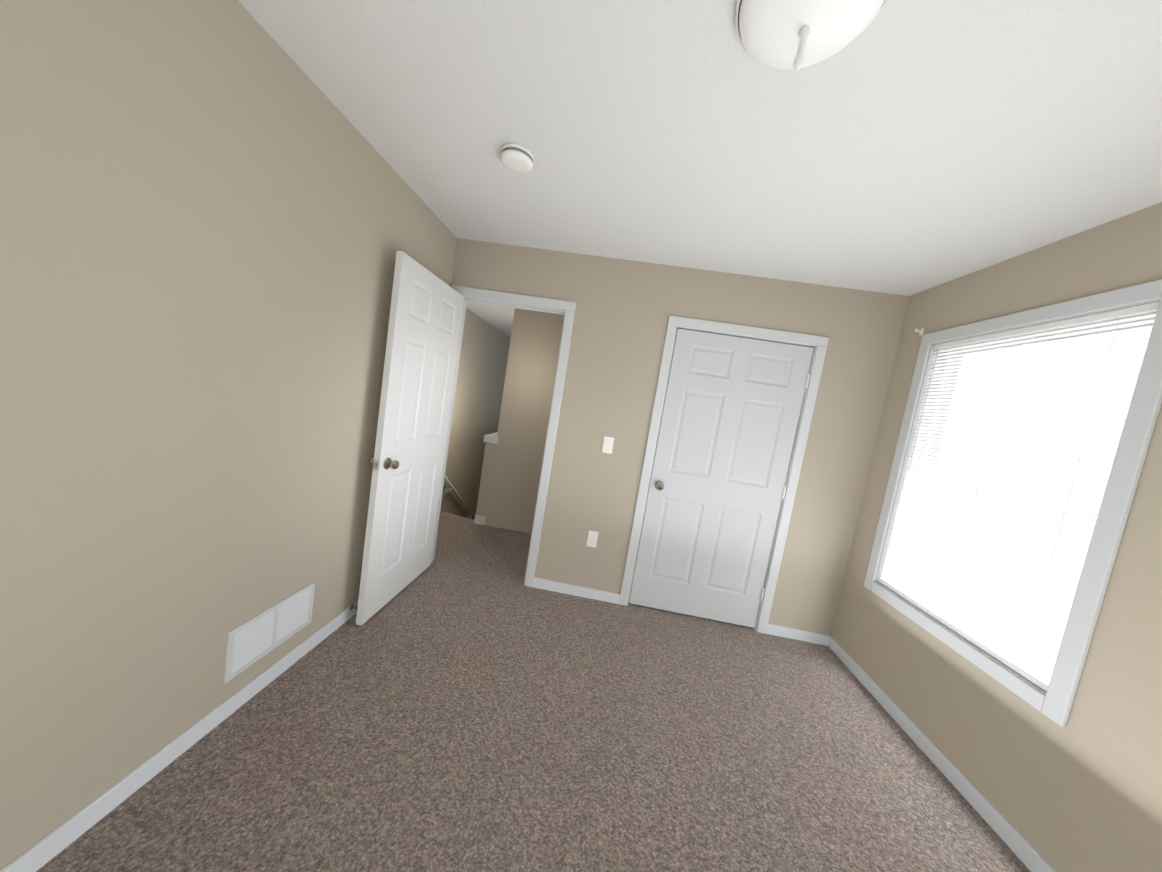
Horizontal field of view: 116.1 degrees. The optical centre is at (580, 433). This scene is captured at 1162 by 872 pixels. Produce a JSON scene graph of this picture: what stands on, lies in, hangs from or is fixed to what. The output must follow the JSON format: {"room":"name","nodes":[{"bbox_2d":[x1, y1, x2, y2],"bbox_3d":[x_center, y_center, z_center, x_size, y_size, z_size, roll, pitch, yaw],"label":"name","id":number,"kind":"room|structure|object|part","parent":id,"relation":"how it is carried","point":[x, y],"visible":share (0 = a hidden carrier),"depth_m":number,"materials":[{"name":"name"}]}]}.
{"room":"empty bedroom","nodes":[
{"label":"empty bedroom","id":0,"kind":"room"},
{"bbox_2d":[0,0,456,869],"bbox_3d":[-1.288,-0.069,1.053,0.110,2.490,3.571,9,5,4],"label":"wall","id":1,"kind":"structure","parent":0,"point":[216,216],"depth_m":1.06,"materials":[{"name":"paint"}]},
{"bbox_2d":[0,600,357,871],"bbox_3d":[-1.412,1.103,1.150,0.014,0.088,3.351,9,5,4],"label":"baseboard","id":2,"kind":"structure","parent":1,"relation":"attached to","point":[38,855],"depth_m":1.19,"materials":[{"name":"white paint"}]},
{"bbox_2d":[224,582,314,682],"bbox_3d":[-1.341,0.847,1.587,0.006,0.210,0.400,9,5,4],"label":"air vent","id":3,"kind":"object","parent":1,"relation":"in","point":[253,640],"visible":1,"depth_m":1.55,"materials":[{"name":"white metal"}]},
{"bbox_2d":[440,511,473,522],"bbox_3d":[-1.619,1.054,4.002,0.970,0.400,0.280,9,5,4],"label":"floor","id":4,"kind":"structure","parent":0,"point":[448,515],"depth_m":3.89,"materials":[{"name":"carpet"}]},
{"bbox_2d":[440,308,507,519],"bbox_3d":[-2.030,0.834,5.365,0.110,5.240,4.959,9,5,4],"label":"wall","id":5,"kind":"structure","parent":0,"point":[483,347],"depth_m":5.85,"materials":[{"name":"paint"}]},
{"bbox_2d":[444,475,474,519],"bbox_3d":[-1.928,0.875,5.480,0.087,2.744,3.730,9,5,4],"label":"handrail","id":6,"kind":"object","parent":5,"relation":"attached to","point":[451,487],"visible":0.33,"depth_m":5.54,"materials":[{"name":"white paint"}]},
{"bbox_2d":[476,442,495,515],"bbox_3d":[-1.053,1.757,5.803,0.110,3.655,3.835,9,5,4],"label":"wall","id":7,"kind":"structure","parent":0,"point":[485,480],"depth_m":3.77,"materials":[{"name":"paint"}]},
{"bbox_2d":[483,432,498,443],"bbox_3d":[-0.761,-0.078,5.633,0.150,0.075,3.855,9,5,4],"label":"trim","id":8,"kind":"structure","parent":7,"relation":"on","point":[493,438],"depth_m":3.72,"materials":[{"name":"grey paint"}]},
{"bbox_2d":[485,308,563,533],"bbox_3d":[-0.632,1.189,3.850,0.820,5.240,0.110,9,5,4],"label":"wall","id":9,"kind":"structure","parent":0,"point":[504,386],"depth_m":3.69,"materials":[{"name":"paint"}]},
{"bbox_2d":[474,515,485,524],"bbox_3d":[-1.064,0.916,3.806,0.112,0.108,0.014,9,5,4],"label":"baseboard","id":10,"kind":"structure","parent":9,"relation":"attached to","point":[479,519],"depth_m":3.80,"materials":[{"name":"grey paint"}]},
{"bbox_2d":[36,517,1030,871],"bbox_3d":[-0.176,1.359,1.421,4.510,0.105,4.665,9,5,4],"label":"floor","id":11,"kind":"structure","parent":0,"point":[466,701],"depth_m":1.47,"materials":[{"name":"carpet"}]},
{"bbox_2d":[451,238,908,635],"bbox_3d":[0.441,0.067,2.654,3.100,2.490,0.110,9,5,4],"label":"wall","id":12,"kind":"structure","parent":0,"point":[624,309],"depth_m":2.55,"materials":[{"name":"paint"}]},
{"bbox_2d":[356,251,463,624],"bbox_3d":[-1.050,0.041,2.312,0.167,2.031,0.780,9,5,4],"label":"hall door","id":13,"kind":"structure","parent":12,"relation":"in","point":[406,461],"depth_m":2.18,"materials":[{"name":"white paint"}]},
{"bbox_3d":[-1.095,0.165,1.987,0.167,0.066,0.109,9,5,4],"label":"knob","id":14,"kind":"part","parent":13,"relation":"part of","materials":[{"name":"grey metal"}]},
{"bbox_2d":[431,285,575,586],"bbox_3d":[-0.645,0.046,2.740,0.915,2.135,0.127,9,5,4],"label":"door frame","id":15,"kind":"structure","parent":12,"relation":"attached to","point":[569,307],"depth_m":2.62,"materials":[{"name":"grey paint"}]},
{"bbox_2d":[533,577,619,603],"bbox_3d":[-0.037,1.185,2.716,0.675,0.088,0.014,9,5,4],"label":"baseboard","id":16,"kind":"structure","parent":12,"relation":"attached to","point":[581,591],"depth_m":2.71,"materials":[{"name":"white paint"}]},
{"bbox_2d":[587,531,598,547],"bbox_3d":[0.085,0.782,2.679,0.072,0.118,0.007,9,5,4],"label":"electrical outlet plate","id":17,"kind":"object","parent":12,"relation":"attached to","point":[592,538],"visible":1,"depth_m":2.68,"materials":[{"name":"white plastic"}]},
{"bbox_2d":[602,436,613,453],"bbox_3d":[0.196,0.085,2.614,0.072,0.118,0.016,9,5,4],"label":"switch plate","id":18,"kind":"object","parent":12,"relation":"attached to","point":[608,444],"visible":1,"depth_m":2.62,"materials":[{"name":"white plastic"}]},
{"bbox_2d":[629,329,813,627],"bbox_3d":[0.965,0.339,2.595,0.930,2.028,0.167,9,5,4],"label":"closet door","id":19,"kind":"structure","parent":12,"relation":"in","point":[732,406],"depth_m":2.57,"materials":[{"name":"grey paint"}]},
{"bbox_3d":[0.546,0.370,2.634,0.109,0.066,0.167,9,5,4],"label":"knob","id":20,"kind":"part","parent":19,"relation":"part of","materials":[{"name":"grey metal"}]},
{"bbox_2d":[619,315,828,633],"bbox_3d":[0.973,0.340,2.628,0.966,2.083,0.112,9,5,4],"label":"door frame","id":21,"kind":"structure","parent":12,"relation":"attached to","point":[801,411],"depth_m":2.52,"materials":[{"name":"grey paint"}]},
{"bbox_2d":[760,374,809,600],"bbox_3d":[1.427,0.400,2.550,0.015,1.636,0.043,9,5,4],"label":"door hinges","id":22,"kind":"object","parent":12,"relation":"attached to","point":[785,486],"visible":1,"depth_m":2.53,"materials":[{"name":"white metal"}]},
{"bbox_2d":[766,623,829,645],"bbox_3d":[1.545,1.448,2.598,0.441,0.088,0.014,9,5,4],"label":"baseboard","id":23,"kind":"structure","parent":12,"relation":"attached to","point":[798,634],"depth_m":2.59,"materials":[{"name":"white paint"}]},
{"bbox_2d":[238,0,1161,337],"bbox_3d":[0.392,-1.307,3.105,4.510,0.120,8.500,9,5,4],"label":"ceiling","id":24,"kind":"structure","parent":0,"point":[906,146],"depth_m":1.25,"materials":[{"name":"paint"}]},
{"bbox_2d":[501,143,533,172],"bbox_3d":[-0.279,-1.198,1.586,0.144,0.044,0.144,9,5,4],"label":"smoke detector","id":25,"kind":"object","parent":24,"relation":"attached to","point":[516,157],"visible":1,"depth_m":1.55,"materials":[{"name":"white plastic"}]},
{"bbox_2d":[735,0,887,69],"bbox_3d":[0.524,-0.943,0.846,0.330,0.167,0.330,9,5,4],"label":"ceiling light","id":26,"kind":"object","parent":24,"relation":"attached to","point":[787,34],"visible":1,"depth_m":0.85,"materials":[{"name":"white glass"}]},
{"bbox_2d":[831,202,1161,871],"bbox_3d":[1.895,0.459,0.815,0.160,2.490,3.571,9,5,4],"label":"wall","id":27,"kind":"structure","parent":0,"point":[1081,791],"depth_m":1.38,"materials":[{"name":"paint"}]},
{"bbox_2d":[915,328,923,335],"bbox_3d":[2.081,-0.628,2.230,0.036,0.044,0.024,9,5,4],"label":"curtain bracket","id":28,"kind":"object","parent":27,"relation":"attached to","point":[920,331],"visible":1,"depth_m":2.22,"materials":[{"name":"white plastic"}]},
{"bbox_2d":[828,635,1055,871],"bbox_3d":[1.624,1.607,0.923,0.014,0.088,3.351,9,5,4],"label":"baseboard","id":29,"kind":"structure","parent":27,"relation":"attached to","point":[1020,846],"depth_m":1.63,"materials":[{"name":"white paint"}]},
{"bbox_2d":[864,279,1161,726],"bbox_3d":[1.992,0.244,1.748,0.176,1.612,1.040,9,5,4],"label":"window","id":30,"kind":"structure","parent":27,"relation":"in","point":[1054,703],"depth_m":1.36,"materials":[{"name":"grey paint"}]},
{"bbox_2d":[878,302,1159,691],"bbox_3d":[1.934,0.234,1.753,0.042,1.466,0.888,9,5,4],"label":"window blinds","id":31,"kind":"object","parent":30,"relation":"attached to","point":[1005,595],"visible":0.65,"depth_m":1.61,"materials":[{"name":"white plastic"}]},
{"bbox_2d":[926,324,1151,547],"bbox_3d":[2.034,0.251,1.745,0.004,1.382,0.810,9,5,4],"label":"panel","id":32,"kind":"object","parent":30,"relation":"attached to","point":[1049,405],"visible":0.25,"depth_m":1.59,"materials":[{"name":"clear glass"}]},
{"label":"outside","id":33,"kind":"structure","parent":0,"visible":0},
{"bbox_2d":[931,329,1151,554],"bbox_3d":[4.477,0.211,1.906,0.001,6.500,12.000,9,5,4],"label":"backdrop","id":34,"kind":"structure","parent":33,"point":[1105,336],"depth_m":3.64,"materials":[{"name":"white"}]}
]}

